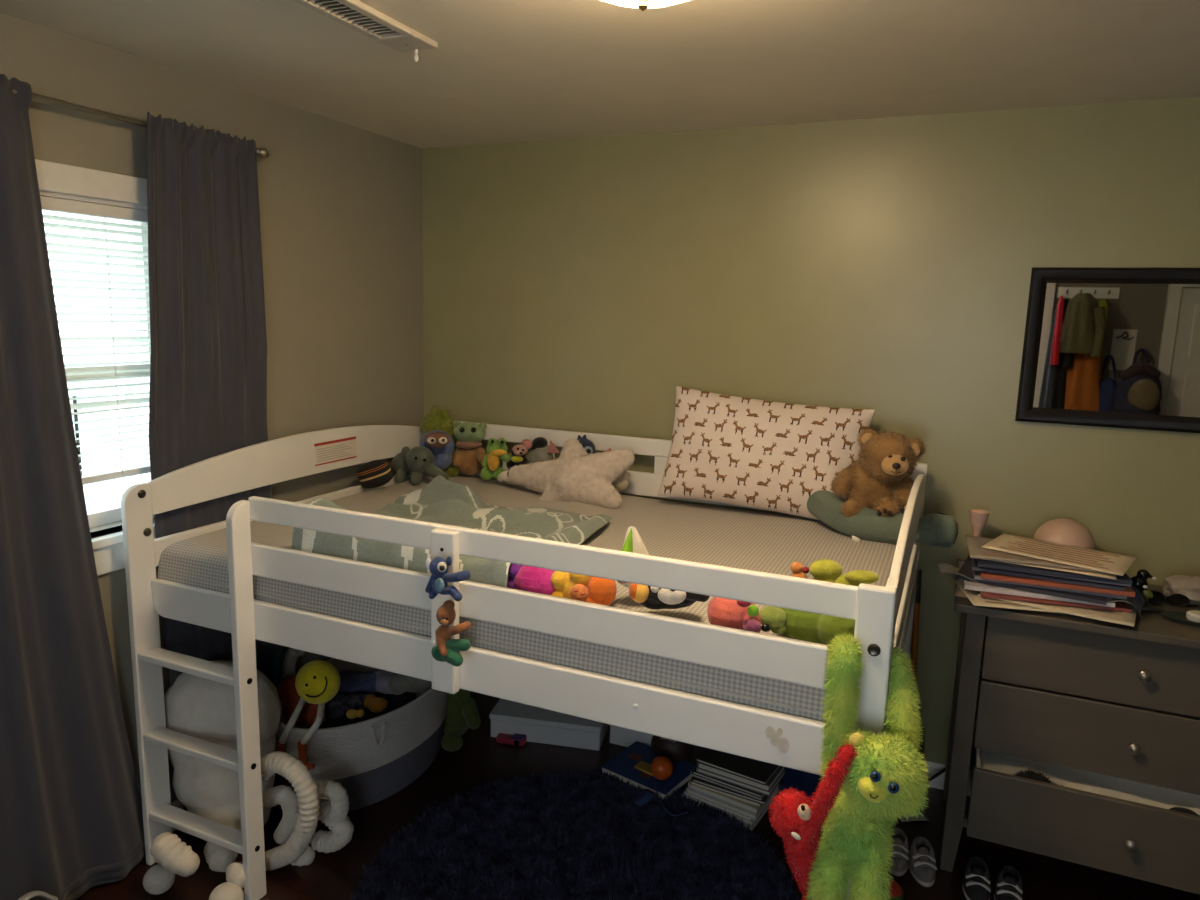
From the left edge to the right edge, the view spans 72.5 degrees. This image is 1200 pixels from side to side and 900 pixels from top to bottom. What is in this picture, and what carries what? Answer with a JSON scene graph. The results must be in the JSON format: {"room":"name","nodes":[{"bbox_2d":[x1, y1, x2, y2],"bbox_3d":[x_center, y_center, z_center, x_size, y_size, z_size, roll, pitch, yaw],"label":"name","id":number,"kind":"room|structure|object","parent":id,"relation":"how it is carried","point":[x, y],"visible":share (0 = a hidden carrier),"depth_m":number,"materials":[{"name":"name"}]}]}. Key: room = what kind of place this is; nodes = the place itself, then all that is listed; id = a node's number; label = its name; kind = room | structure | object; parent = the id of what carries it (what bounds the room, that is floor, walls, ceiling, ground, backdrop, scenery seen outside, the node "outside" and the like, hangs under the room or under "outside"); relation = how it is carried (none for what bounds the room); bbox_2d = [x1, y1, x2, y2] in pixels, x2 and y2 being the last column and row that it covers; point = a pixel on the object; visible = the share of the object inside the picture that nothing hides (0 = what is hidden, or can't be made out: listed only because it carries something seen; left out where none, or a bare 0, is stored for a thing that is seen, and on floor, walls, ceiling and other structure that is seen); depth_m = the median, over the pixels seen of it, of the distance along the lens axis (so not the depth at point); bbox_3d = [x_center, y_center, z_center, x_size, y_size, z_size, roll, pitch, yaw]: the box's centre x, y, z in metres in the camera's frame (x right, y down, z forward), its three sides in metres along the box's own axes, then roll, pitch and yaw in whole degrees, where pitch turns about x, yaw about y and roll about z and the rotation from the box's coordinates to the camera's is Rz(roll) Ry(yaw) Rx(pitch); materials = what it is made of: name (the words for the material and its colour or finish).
{"room":"bedroom","nodes":[
{"label":"bedroom","id":0,"kind":"room"},
{"bbox_2d":[0,12,423,801],"bbox_3d":[-1.704,0.145,1.998,0.120,2.440,4.103,6,10,23],"label":"wall","id":1,"kind":"structure","parent":0,"point":[340,204],"depth_m":3.04,"materials":[{"name":"beige paint"}]},
{"bbox_2d":[35,159,155,575],"bbox_3d":[-1.607,-0.173,2.114,0.159,1.155,1.320,6,10,23],"label":"window","id":2,"kind":"structure","parent":1,"relation":"in","point":[108,550],"depth_m":2.38,"materials":[{"name":"white wood"}]},
{"bbox_2d":[40,196,150,484],"bbox_3d":[-1.579,-0.261,2.088,0.030,0.794,1.110,6,10,23],"label":"window blind","id":3,"kind":"object","parent":2,"relation":"attached to","point":[47,203],"visible":0.4,"depth_m":2.38,"materials":[{"name":"white"}]},
{"bbox_2d":[12,89,268,158],"bbox_3d":[-1.526,-0.863,1.923,0.083,0.056,1.892,6,10,23],"label":"curtain rod","id":4,"kind":"object","parent":1,"relation":"attached to","point":[262,152],"visible":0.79,"depth_m":2.21,"materials":[{"name":"metal"}]},
{"bbox_2d":[0,74,144,899],"bbox_3d":[-1.555,0.221,2.011,0.068,2.255,0.907,6,10,23],"label":"curtain","id":5,"kind":"object","parent":4,"relation":"hanging from","point":[71,814],"visible":0.98,"depth_m":2.20,"materials":[{"name":"fabric"}]},
{"bbox_2d":[146,112,282,810],"bbox_3d":[-1.252,0.107,2.717,0.043,2.245,0.504,6,10,23],"label":"curtain","id":6,"kind":"object","parent":4,"relation":"hanging from","point":[208,391],"visible":0.45,"depth_m":2.60,"materials":[{"name":"fabric"}]},
{"bbox_2d":[0,0,1199,147],"bbox_3d":[0.817,-0.872,0.775,5.472,0.100,4.203,6,10,23],"label":"ceiling","id":7,"kind":"structure","parent":0,"point":[499,71],"depth_m":2.26,"materials":[{"name":"paint"}]},
{"bbox_2d":[293,0,437,61],"bbox_3d":[-0.580,-1.039,2.008,0.123,0.047,0.455,6,10,23],"label":"ceiling vent","id":8,"kind":"object","parent":7,"relation":"in","point":[356,15],"visible":1,"depth_m":2.02,"materials":[{"name":"metal"}]},
{"bbox_2d":[603,0,687,10],"bbox_3d":[0.079,-0.867,1.448,0.314,0.170,0.314,6,10,23],"label":"ceiling lamp","id":9,"kind":"object","parent":7,"relation":"attached to","point":[642,5],"visible":1,"depth_m":1.50,"materials":[{"name":"white glass"}]},
{"bbox_2d":[77,691,1199,899],"bbox_3d":[0.749,1.633,1.190,5.472,0.100,4.203,6,10,23],"label":"floor","id":10,"kind":"structure","parent":0,"point":[480,759],"depth_m":2.70,"materials":[{"name":"brown wood"}]},
{"bbox_2d":[18,891,57,899],"bbox_3d":[-1.470,1.264,2.080,0.137,0.234,0.207,6,10,23],"label":"bag","id":11,"kind":"object","parent":10,"relation":"on","point":[29,895],"visible":1,"depth_m":2.12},
{"bbox_2d":[143,660,353,899],"bbox_3d":[-1.147,1.042,2.531,0.680,0.664,0.475,7,11,32],"label":"octopus","id":12,"kind":"object","parent":10,"relation":"on","point":[195,706],"visible":0.62,"depth_m":2.55,"materials":[{"name":"fabric"}]},
{"bbox_2d":[275,658,447,811],"bbox_3d":[-0.892,1.043,3.132,0.564,0.343,0.826,6,10,23],"label":"rope basket","id":13,"kind":"object","parent":10,"relation":"on","point":[374,759],"visible":0.47,"depth_m":2.87,"materials":[{"name":"fabric"}]},
{"bbox_2d":[282,648,304,677],"bbox_3d":[-1.139,0.781,3.036,0.095,0.144,0.048,6,10,23],"label":"plush toy","id":14,"kind":"object","parent":13,"relation":"in","point":[291,656],"visible":0.85,"depth_m":3.02,"materials":[{"name":"white fabric"}]},
{"bbox_2d":[276,676,324,727],"bbox_3d":[-1.090,0.918,2.974,0.179,0.188,0.098,4,10,17],"label":"plush toy","id":15,"kind":"object","parent":13,"relation":"in","point":[289,698],"visible":0.62,"depth_m":2.94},
{"bbox_2d":[277,660,340,770],"bbox_3d":[-0.971,0.900,2.765,0.181,0.356,0.214,6,11,27],"label":"toy","id":16,"kind":"object","parent":13,"relation":"in","point":[317,681],"visible":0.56,"depth_m":2.74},
{"bbox_2d":[325,692,368,719],"bbox_3d":[-0.975,0.979,3.145,0.184,0.103,0.131,-1,10,-12],"label":"plush toy","id":17,"kind":"object","parent":13,"relation":"in","point":[338,706],"visible":0.58,"depth_m":3.10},
{"bbox_2d":[338,671,376,694],"bbox_3d":[-0.978,0.929,3.252,0.218,0.094,0.137,6,10,23],"label":"plush toy","id":18,"kind":"object","parent":13,"relation":"in","point":[351,681],"visible":0.66,"depth_m":3.21,"materials":[{"name":"fabric"}]},
{"bbox_2d":[318,692,416,728],"bbox_3d":[-0.890,1.079,3.145,0.373,0.228,0.535,6,10,23],"label":"plush toy","id":19,"kind":"object","parent":13,"relation":"on","point":[394,701],"visible":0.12,"depth_m":3.14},
{"bbox_2d":[364,694,387,712],"bbox_3d":[-0.863,0.966,3.122,0.112,0.050,0.082,6,10,23],"label":"plush toy","id":20,"kind":"object","parent":19,"relation":"on","point":[375,704],"visible":0.98,"depth_m":3.09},
{"bbox_2d":[375,670,396,693],"bbox_3d":[-0.844,0.923,3.258,0.176,0.080,0.115,6,10,23],"label":"plush toy","id":21,"kind":"object","parent":13,"relation":"in","point":[382,677],"visible":0.42,"depth_m":3.21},
{"bbox_2d":[388,673,431,694],"bbox_3d":[-0.723,0.896,3.200,0.147,0.099,0.214,6,10,23],"label":"plush toy","id":22,"kind":"object","parent":13,"relation":"in","point":[398,684],"visible":0.47,"depth_m":3.14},
{"bbox_2d":[441,688,480,751],"bbox_3d":[-0.571,1.058,3.285,0.143,0.283,0.207,-3,10,-26],"label":"plush toy","id":23,"kind":"object","parent":10,"relation":"on","point":[462,714],"visible":0.67,"depth_m":3.26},
{"bbox_2d":[496,733,526,745],"bbox_3d":[-0.360,1.178,3.356,0.124,0.031,0.069,4,10,17],"label":"toy car","id":24,"kind":"object","parent":10,"relation":"on","point":[516,739],"visible":1,"depth_m":3.33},
{"bbox_2d":[121,421,927,899],"bbox_3d":[-0.129,0.656,2.731,2.119,1.277,1.523,6,10,23],"label":"bed","id":25,"kind":"object","parent":10,"relation":"on","point":[883,616],"visible":0.77,"depth_m":2.10,"materials":[{"name":"white paint"}]},
{"bbox_2d":[317,444,351,461],"bbox_3d":[-1.019,0.008,3.149,0.001,0.048,0.193,6,10,23],"label":"print","id":26,"kind":"object","parent":25,"relation":"attached to","point":[325,452],"depth_m":3.14},
{"bbox_2d":[425,556,470,600],"bbox_3d":[-0.360,0.301,1.931,0.076,0.109,0.101,-6,12,-40],"label":"plush toy","id":27,"kind":"object","parent":25,"relation":"attached to","point":[438,567],"visible":1,"depth_m":1.91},
{"bbox_2d":[431,600,470,666],"bbox_3d":[-0.356,0.434,1.936,0.103,0.156,0.062,6,10,23],"label":"teddy bear","id":28,"kind":"object","parent":25,"relation":"attached to","point":[445,649],"visible":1,"depth_m":1.93,"materials":[{"name":"fabric"}]},
{"bbox_2d":[158,474,895,721],"bbox_3d":[-0.112,0.371,2.712,2.076,0.209,1.406,6,10,23],"label":"mattress","id":29,"kind":"object","parent":25,"relation":"on","point":[721,536],"visible":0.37,"depth_m":2.44,"materials":[{"name":"fabric"}]},
{"bbox_2d":[356,460,393,487],"bbox_3d":[-0.904,0.097,3.291,0.151,0.119,0.086,3,10,10],"label":"pouch","id":30,"kind":"object","parent":29,"relation":"on","point":[376,473],"visible":1,"depth_m":3.26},
{"bbox_2d":[389,446,448,483],"bbox_3d":[-0.766,0.058,3.442,0.154,0.167,0.379,-8,13,-44],"label":"plush animal","id":31,"kind":"object","parent":29,"relation":"on","point":[417,461],"visible":0.96,"depth_m":3.37},
{"bbox_2d":[419,430,454,469],"bbox_3d":[-0.700,0.007,3.453,0.153,0.185,0.244,1,9,0],"label":"plush toy","id":32,"kind":"object","parent":29,"relation":"on","point":[441,444],"visible":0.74,"depth_m":3.47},
{"bbox_2d":[419,404,461,476],"bbox_3d":[-0.691,-0.033,3.599,0.216,0.341,0.147,6,10,23],"label":"plush toy","id":33,"kind":"object","parent":29,"relation":"on","point":[435,419],"visible":0.46,"depth_m":3.56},
{"bbox_2d":[291,476,611,586],"bbox_3d":[-0.469,0.187,2.598,0.854,0.176,0.983,5,10,19],"label":"throw blanket","id":34,"kind":"object","parent":29,"relation":"on","point":[442,501],"visible":0.61,"depth_m":2.63,"materials":[{"name":"fabric"}]},
{"bbox_2d":[452,421,486,475],"bbox_3d":[-0.550,0.000,3.509,0.142,0.241,0.204,-4,11,-29],"label":"plush toy","id":35,"kind":"object","parent":29,"relation":"on","point":[468,457],"visible":0.92,"depth_m":3.50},
{"bbox_2d":[480,438,510,479],"bbox_3d":[-0.421,0.041,3.406,0.105,0.182,0.152,-7,13,-43],"label":"frog","id":36,"kind":"object","parent":29,"relation":"on","point":[492,463],"visible":0.95,"depth_m":3.40},
{"bbox_2d":[506,439,531,469],"bbox_3d":[-0.327,0.026,3.390,0.093,0.153,0.153,-2,10,-22],"label":"plush toy","id":37,"kind":"object","parent":29,"relation":"on","point":[518,452],"visible":0.7,"depth_m":3.35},
{"bbox_2d":[507,563,554,594],"bbox_3d":[-0.165,0.335,2.080,0.154,0.100,0.100,6,10,23],"label":"plush toy","id":38,"kind":"object","parent":29,"relation":"on","point":[525,578],"visible":0.51,"depth_m":2.04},
{"bbox_2d":[528,437,558,463],"bbox_3d":[-0.228,0.013,3.401,0.139,0.134,0.084,3,10,11],"label":"plush toy","id":39,"kind":"object","parent":29,"relation":"on","point":[541,451],"visible":0.69,"depth_m":3.37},
{"bbox_2d":[507,438,634,508],"bbox_3d":[-0.128,0.102,3.189,0.524,0.292,0.179,6,10,23],"label":"cushion","id":40,"kind":"object","parent":29,"relation":"on","point":[576,475],"visible":0.89,"depth_m":3.12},
{"bbox_2d":[551,571,616,605],"bbox_3d":[-0.051,0.350,2.003,0.168,0.139,0.107,6,10,23],"label":"plush toy","id":41,"kind":"object","parent":29,"relation":"on","point":[597,590],"visible":0.51,"depth_m":1.99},
{"bbox_2d":[612,471,630,490],"bbox_3d":[0.083,0.121,3.231,0.077,0.081,0.062,6,10,23],"label":"plush toy","id":42,"kind":"object","parent":29,"relation":"on","point":[620,483],"visible":0.82,"depth_m":3.21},
{"bbox_2d":[614,526,648,587],"bbox_3d":[0.071,0.264,2.008,0.104,0.156,0.076,-6,12,-37],"label":"plush toy","id":43,"kind":"object","parent":29,"relation":"on","point":[633,543],"visible":0.38,"depth_m":2.00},
{"bbox_2d":[629,583,709,609],"bbox_3d":[0.167,0.337,1.909,0.178,0.095,0.168,6,10,23],"label":"plush toy","id":44,"kind":"object","parent":29,"relation":"on","point":[656,598],"visible":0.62,"depth_m":1.88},
{"bbox_2d":[707,597,761,632],"bbox_3d":[0.305,0.368,1.844,0.135,0.111,0.110,6,10,23],"label":"plush toy","id":45,"kind":"object","parent":29,"relation":"on","point":[725,612],"visible":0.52,"depth_m":1.82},
{"bbox_2d":[657,386,874,519],"bbox_3d":[0.599,0.015,3.023,0.764,0.457,0.215,5,10,18],"label":"pillow","id":46,"kind":"object","parent":29,"relation":"on","point":[761,454],"visible":0.91,"depth_m":2.96,"materials":[{"name":"fabric"}]},
{"bbox_2d":[747,559,878,644],"bbox_3d":[0.476,0.350,1.844,0.286,0.199,0.143,3,10,9],"label":"stuffed caterpillar","id":47,"kind":"object","parent":29,"relation":"on","point":[794,624],"visible":0.51,"depth_m":1.82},
{"bbox_2d":[791,562,808,578],"bbox_3d":[0.464,0.302,1.906,0.045,0.084,0.041,2,9,4],"label":"plush toy","id":48,"kind":"object","parent":47,"relation":"on","point":[797,569],"visible":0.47,"depth_m":1.89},
{"bbox_2d":[807,490,957,547],"bbox_3d":[0.902,0.226,2.753,0.554,0.135,0.215,10,13,42],"label":"bolster","id":49,"kind":"object","parent":29,"relation":"on","point":[938,530],"visible":0.84,"depth_m":2.65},
{"bbox_2d":[830,426,926,518],"bbox_3d":[0.918,0.085,2.725,0.238,0.324,0.268,-7,13,-41],"label":"teddy bear","id":50,"kind":"object","parent":49,"relation":"on","point":[879,480],"visible":0.92,"depth_m":2.68},
{"bbox_2d":[805,631,930,899],"bbox_3d":[0.534,0.674,1.618,0.219,0.630,0.319,6,10,23],"label":"stuffed animal","id":51,"kind":"object","parent":25,"relation":"attached to","point":[886,780],"visible":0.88,"depth_m":1.54},
{"bbox_2d":[768,743,857,899],"bbox_3d":[0.405,0.735,1.586,0.165,0.406,0.113,6,10,23],"label":"stuffed toy","id":52,"kind":"object","parent":51,"relation":"attached to","point":[799,820],"visible":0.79,"depth_m":1.56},
{"bbox_2d":[489,698,608,750],"bbox_3d":[-0.203,1.130,3.449,0.469,0.104,0.250,3,10,11],"label":"flat box","id":53,"kind":"object","parent":10,"relation":"on","point":[539,725],"visible":0.66,"depth_m":3.34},
{"bbox_2d":[350,768,799,899],"bbox_3d":[-0.065,1.326,2.440,1.348,0.053,1.350,6,10,26],"label":"shag rug","id":54,"kind":"object","parent":10,"relation":"on","point":[570,837],"visible":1,"depth_m":2.64,"materials":[{"name":"carpet"}]},
{"bbox_2d":[610,725,652,746],"bbox_3d":[0.208,1.157,3.367,0.300,0.100,0.160,6,10,23],"label":"box","id":55,"kind":"object","parent":10,"relation":"on","point":[621,736],"visible":0.14,"depth_m":3.32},
{"bbox_2d":[651,735,693,760],"bbox_3d":[0.284,1.158,3.212,0.170,0.150,0.149,6,10,23],"label":"ball","id":56,"kind":"object","parent":10,"relation":"on","point":[674,750],"visible":0.42,"depth_m":3.15,"materials":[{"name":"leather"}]},
{"bbox_2d":[689,800,773,830],"bbox_3d":[0.466,1.271,2.966,0.270,0.014,0.220,7,11,32],"label":"book","id":57,"kind":"object","parent":10,"relation":"on","point":[758,819],"visible":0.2,"depth_m":2.85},
{"bbox_2d":[686,796,759,825],"bbox_3d":[0.468,1.254,2.969,0.266,0.017,0.212,8,11,33],"label":"book","id":58,"kind":"object","parent":57,"relation":"on","point":[729,815],"visible":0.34,"depth_m":2.84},
{"bbox_2d":[683,790,752,821],"bbox_3d":[0.471,1.239,2.965,0.262,0.013,0.220,8,11,34],"label":"book","id":59,"kind":"object","parent":58,"relation":"on","point":[687,794],"visible":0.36,"depth_m":2.87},
{"bbox_2d":[686,787,778,819],"bbox_3d":[0.479,1.226,2.951,0.270,0.016,0.212,8,11,34],"label":"book","id":60,"kind":"object","parent":59,"relation":"on","point":[738,810],"visible":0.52,"depth_m":2.87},
{"bbox_2d":[688,781,778,814],"bbox_3d":[0.488,1.207,2.958,0.266,0.020,0.220,8,11,34],"label":"book","id":61,"kind":"object","parent":60,"relation":"on","point":[747,807],"visible":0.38,"depth_m":2.86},
{"bbox_2d":[690,779,761,807],"bbox_3d":[0.487,1.188,2.952,0.262,0.018,0.212,7,11,30],"label":"book","id":62,"kind":"object","parent":61,"relation":"on","point":[751,803],"visible":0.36,"depth_m":2.86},
{"bbox_2d":[691,776,779,804],"bbox_3d":[0.496,1.174,2.942,0.270,0.012,0.220,7,11,29],"label":"book","id":63,"kind":"object","parent":62,"relation":"on","point":[765,798],"visible":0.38,"depth_m":2.85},
{"bbox_2d":[691,771,763,799],"bbox_3d":[0.494,1.159,2.949,0.266,0.015,0.212,7,11,32],"label":"book","id":64,"kind":"object","parent":63,"relation":"on","point":[691,771],"visible":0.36,"depth_m":2.86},
{"bbox_2d":[691,766,763,797],"bbox_3d":[0.495,1.147,2.933,0.262,0.012,0.220,7,11,32],"label":"book","id":65,"kind":"object","parent":64,"relation":"on","point":[733,786],"visible":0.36,"depth_m":2.84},
{"bbox_2d":[696,768,784,795],"bbox_3d":[0.511,1.135,2.925,0.270,0.014,0.212,7,11,31],"label":"book","id":66,"kind":"object","parent":65,"relation":"on","point":[697,769],"visible":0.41,"depth_m":2.83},
{"bbox_2d":[697,762,783,791],"bbox_3d":[0.514,1.117,2.925,0.266,0.022,0.220,7,11,31],"label":"book","id":67,"kind":"object","parent":66,"relation":"on","point":[771,782],"visible":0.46,"depth_m":2.83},
{"bbox_2d":[695,748,780,784],"bbox_3d":[0.505,1.099,2.920,0.262,0.012,0.212,8,11,32],"label":"book","id":68,"kind":"object","parent":67,"relation":"on","point":[757,771],"visible":0.55,"depth_m":2.87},
{"bbox_2d":[777,767,822,801],"bbox_3d":[0.757,1.171,2.982,0.278,0.226,0.278,6,10,23],"label":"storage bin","id":69,"kind":"object","parent":10,"relation":"on","point":[806,782],"visible":0.16,"depth_m":2.87,"materials":[{"name":"fabric"}]},
{"bbox_2d":[886,878,903,899],"bbox_3d":[0.866,1.336,2.478,0.099,0.072,0.089,6,10,23],"label":"ball","id":70,"kind":"object","parent":10,"relation":"on","point":[896,892],"visible":0.25,"depth_m":2.45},
{"bbox_2d":[889,828,908,875],"bbox_3d":[0.966,1.302,2.662,0.079,0.083,0.150,5,10,18],"label":"sneaker","id":71,"kind":"object","parent":10,"relation":"on","point":[900,846],"visible":0.8,"depth_m":2.63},
{"bbox_2d":[911,569,921,691],"bbox_3d":[1.153,0.860,3.014,0.025,0.852,0.086,-1,10,-15],"label":"stick","id":72,"kind":"object","parent":10,"relation":"on","point":[915,629],"visible":0.49,"depth_m":2.98,"materials":[{"name":"orange wood"}]},
{"bbox_2d":[909,836,936,886],"bbox_3d":[1.033,1.311,2.617,0.079,0.083,0.150,3,10,11],"label":"sneaker","id":73,"kind":"object","parent":10,"relation":"on","point":[922,862],"visible":1,"depth_m":2.59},
{"bbox_2d":[962,856,990,899],"bbox_3d":[1.165,1.330,2.527,0.079,0.083,0.150,5,10,20],"label":"sneaker","id":74,"kind":"object","parent":10,"relation":"on","point":[976,883],"visible":1,"depth_m":2.51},
{"bbox_2d":[994,865,1023,899],"bbox_3d":[1.246,1.338,2.491,0.079,0.083,0.150,6,10,26],"label":"sneaker","id":75,"kind":"object","parent":10,"relation":"on","point":[1009,883],"visible":1,"depth_m":2.48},
{"bbox_2d":[940,559,1199,894],"bbox_3d":[1.784,0.942,2.453,1.405,0.905,0.626,6,10,23],"label":"dresser","id":76,"kind":"object","parent":10,"relation":"on","point":[1121,701],"visible":0.95,"depth_m":2.39,"materials":[{"name":"grey wood"}]},
{"bbox_2d":[955,579,966,597],"bbox_3d":[1.335,0.451,2.559,0.400,0.004,0.270,6,10,26],"label":"paper sheet","id":77,"kind":"object","parent":76,"relation":"on","point":[959,592],"visible":0.05,"depth_m":2.55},
{"bbox_3d":[1.370,0.447,2.552,0.400,0.006,0.270,6,11,27],"label":"paper sheet","id":78,"kind":"object","parent":77,"relation":"on","visible":0},
{"bbox_2d":[954,580,1059,612],"bbox_3d":[1.309,0.449,2.498,0.380,0.003,0.250,3,10,10],"label":"paper sheet","id":79,"kind":"object","parent":78,"relation":"on","point":[972,595],"visible":0.32,"depth_m":2.44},
{"bbox_2d":[978,594,1136,626],"bbox_3d":[1.390,0.448,2.484,0.400,0.005,0.270,8,11,34],"label":"paper sheet","id":80,"kind":"object","parent":79,"relation":"on","point":[1124,618],"visible":0.29,"depth_m":2.37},
{"bbox_2d":[978,591,1131,612],"bbox_3d":[1.376,0.430,2.540,0.400,0.010,0.270,4,10,15],"label":"magazine","id":81,"kind":"object","parent":80,"relation":"on","point":[1121,606],"visible":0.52,"depth_m":2.42,"materials":[{"name":"paper"}]},
{"bbox_2d":[958,561,1114,607],"bbox_3d":[1.345,0.413,2.556,0.400,0.014,0.270,5,10,19],"label":"magazine","id":82,"kind":"object","parent":81,"relation":"on","point":[968,585],"visible":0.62,"depth_m":2.45,"materials":[{"name":"paper"}]},
{"bbox_2d":[956,555,1106,604],"bbox_3d":[1.348,0.400,2.556,0.400,0.012,0.270,7,11,31],"label":"magazine","id":83,"kind":"object","parent":82,"relation":"on","point":[966,570],"visible":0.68,"depth_m":2.44,"materials":[{"name":"paper"}]},
{"bbox_2d":[938,563,977,581],"bbox_3d":[1.129,0.393,2.563,0.118,0.048,0.102,2,9,4],"label":"paper scrap","id":84,"kind":"object","parent":83,"relation":"on","point":[945,568],"visible":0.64,"depth_m":2.60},
{"bbox_2d":[973,570,1126,599],"bbox_3d":[1.381,0.388,2.550,0.400,0.012,0.270,5,10,22],"label":"magazine","id":85,"kind":"object","parent":83,"relation":"on","point":[977,576],"visible":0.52,"depth_m":2.42,"materials":[{"name":"paper"}]},
{"bbox_2d":[979,571,1134,596],"bbox_3d":[1.386,0.378,2.528,0.400,0.014,0.270,5,10,20],"label":"magazine","id":86,"kind":"object","parent":85,"relation":"on","point":[1129,591],"visible":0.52,"depth_m":2.41,"materials":[{"name":"paper"}]},
{"bbox_2d":[972,558,1124,590],"bbox_3d":[1.375,0.362,2.542,0.400,0.010,0.270,6,10,24],"label":"magazine","id":87,"kind":"object","parent":86,"relation":"on","point":[975,567],"visible":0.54,"depth_m":2.42,"materials":[{"name":"paper"}]},
{"bbox_2d":[1016,571,1130,586],"bbox_3d":[1.394,0.351,2.546,0.400,0.010,0.270,6,10,24],"label":"magazine","id":88,"kind":"object","parent":87,"relation":"on","point":[1127,585],"visible":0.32,"depth_m":2.38,"materials":[{"name":"paper"}]},
{"bbox_2d":[976,559,1131,584],"bbox_3d":[1.372,0.342,2.519,0.400,0.012,0.270,5,10,20],"label":"magazine","id":89,"kind":"object","parent":88,"relation":"on","point":[1124,579],"visible":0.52,"depth_m":2.40,"materials":[{"name":"paper"}]},
{"bbox_2d":[970,557,1115,579],"bbox_3d":[1.361,0.332,2.518,0.380,0.006,0.250,7,11,30],"label":"paper sheet","id":90,"kind":"object","parent":89,"relation":"on","point":[1097,574],"visible":0.2,"depth_m":2.39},
{"bbox_2d":[965,535,1109,573],"bbox_3d":[1.356,0.321,2.536,0.400,0.006,0.270,5,10,20],"label":"paper sheet","id":91,"kind":"object","parent":90,"relation":"on","point":[974,543],"visible":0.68,"depth_m":2.49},
{"bbox_2d":[982,533,1136,575],"bbox_3d":[1.419,0.317,2.534,0.380,0.006,0.250,10,12,40],"label":"paper sheet","id":92,"kind":"object","parent":91,"relation":"on","point":[1097,560],"visible":1,"depth_m":2.52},
{"bbox_2d":[969,509,989,536],"bbox_3d":[1.296,0.308,2.819,0.066,0.200,0.066,6,10,23],"label":"egg cup","id":93,"kind":"object","parent":76,"relation":"on","point":[978,518],"visible":0.6,"depth_m":2.79,"materials":[{"name":"pink ceramic"}]},
{"bbox_2d":[1033,518,1095,549],"bbox_3d":[1.530,0.330,2.707,0.184,0.207,0.184,6,10,23],"label":"night light","id":94,"kind":"object","parent":76,"relation":"on","point":[1062,531],"visible":0.47,"depth_m":2.65,"materials":[{"name":"plastic"}]},
{"bbox_2d":[980,749,1199,814],"bbox_3d":[1.744,1.047,2.385,1.168,0.080,0.302,6,10,23],"label":"clothes","id":95,"kind":"object","parent":76,"relation":"in","point":[1115,787],"visible":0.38,"depth_m":2.48,"materials":[{"name":"white fabric"}]},
{"bbox_2d":[1011,769,1063,785],"bbox_3d":[1.323,0.994,2.413,0.206,0.091,0.083,6,10,23],"label":"bundle","id":96,"kind":"object","parent":95,"relation":"on","point":[1028,774],"visible":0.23,"depth_m":2.42,"materials":[{"name":"fabric"}]},
{"bbox_2d":[1107,585,1145,617],"bbox_3d":[1.542,0.445,2.403,0.093,0.066,0.143,9,12,36],"label":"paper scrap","id":97,"kind":"object","parent":76,"relation":"on","point":[1138,601],"visible":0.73,"depth_m":2.41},
{"bbox_2d":[1131,569,1166,611],"bbox_3d":[1.629,0.418,2.452,0.123,0.125,0.059,6,10,23],"label":"figurine","id":98,"kind":"object","parent":76,"relation":"on","point":[1139,581],"visible":0.58,"depth_m":2.44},
{"bbox_2d":[1147,590,1189,606],"bbox_3d":[1.735,0.451,2.517,0.121,0.041,0.046,6,10,23],"label":"sunglasses","id":99,"kind":"object","parent":76,"relation":"on","point":[1177,600],"visible":0.84,"depth_m":2.49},
{"bbox_2d":[1161,610,1199,626],"bbox_3d":[1.709,0.481,2.360,0.156,0.031,0.091,6,10,23],"label":"boat","id":100,"kind":"object","parent":76,"relation":"on","point":[1192,617],"visible":1,"depth_m":2.36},
{"bbox_2d":[1162,575,1199,605],"bbox_3d":[1.849,0.436,2.517,0.198,0.092,0.132,6,10,23],"label":"plastic bag","id":101,"kind":"object","parent":76,"relation":"on","point":[1188,586],"visible":0.84,"depth_m":2.50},
{"bbox_3d":[0.175,1.235,3.118,0.290,0.020,0.240,9,12,38],"label":"picture book","id":102,"kind":"object","parent":10,"relation":"on","visible":0},
{"bbox_2d":[600,741,696,799],"bbox_3d":[0.190,1.213,3.108,0.290,0.026,0.240,8,12,36],"label":"picture book","id":103,"kind":"object","parent":102,"relation":"on","point":[622,765],"visible":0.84,"depth_m":3.08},
{"bbox_2d":[651,756,672,779],"bbox_3d":[0.228,1.172,3.018,0.084,0.084,0.084,6,10,23],"label":"ball","id":104,"kind":"object","parent":103,"relation":"on","point":[661,766],"visible":1,"depth_m":2.99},
{"bbox_2d":[422,97,1199,764],"bbox_3d":[1.609,0.096,2.839,5.472,2.440,0.100,6,10,23],"label":"wall","id":105,"kind":"structure","parent":0,"point":[884,266],"depth_m":3.00,"materials":[{"name":"green paint"}]},
{"bbox_2d":[925,760,970,795],"bbox_3d":[1.561,1.260,2.976,5.258,0.095,0.014,6,10,23],"label":"baseboard","id":106,"kind":"structure","parent":105,"relation":"attached to","point":[938,782],"depth_m":3.09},
{"bbox_2d":[1015,267,1199,432],"bbox_3d":[1.770,-0.322,2.633,0.730,0.516,0.026,6,10,23],"label":"mirror","id":107,"kind":"object","parent":105,"relation":"attached to","point":[1103,347],"visible":1,"depth_m":2.68,"materials":[{"name":"black wood"}]},
{"label":"outside","id":108,"kind":"structure","parent":0,"visible":0},
{"bbox_2d":[110,422,150,505],"bbox_3d":[-6.804,1.236,5.427,11.500,0.100,20.000,6,10,23],"label":"ground","id":109,"kind":"structure","parent":108,"point":[121,484],"depth_m":12.05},
{"bbox_2d":[64,356,149,511],"bbox_3d":[-3.071,0.588,3.667,0.120,1.950,5.200,6,10,23],"label":"deck railing","id":110,"kind":"object","parent":109,"relation":"on","point":[98,495],"visible":0.09,"depth_m":4.34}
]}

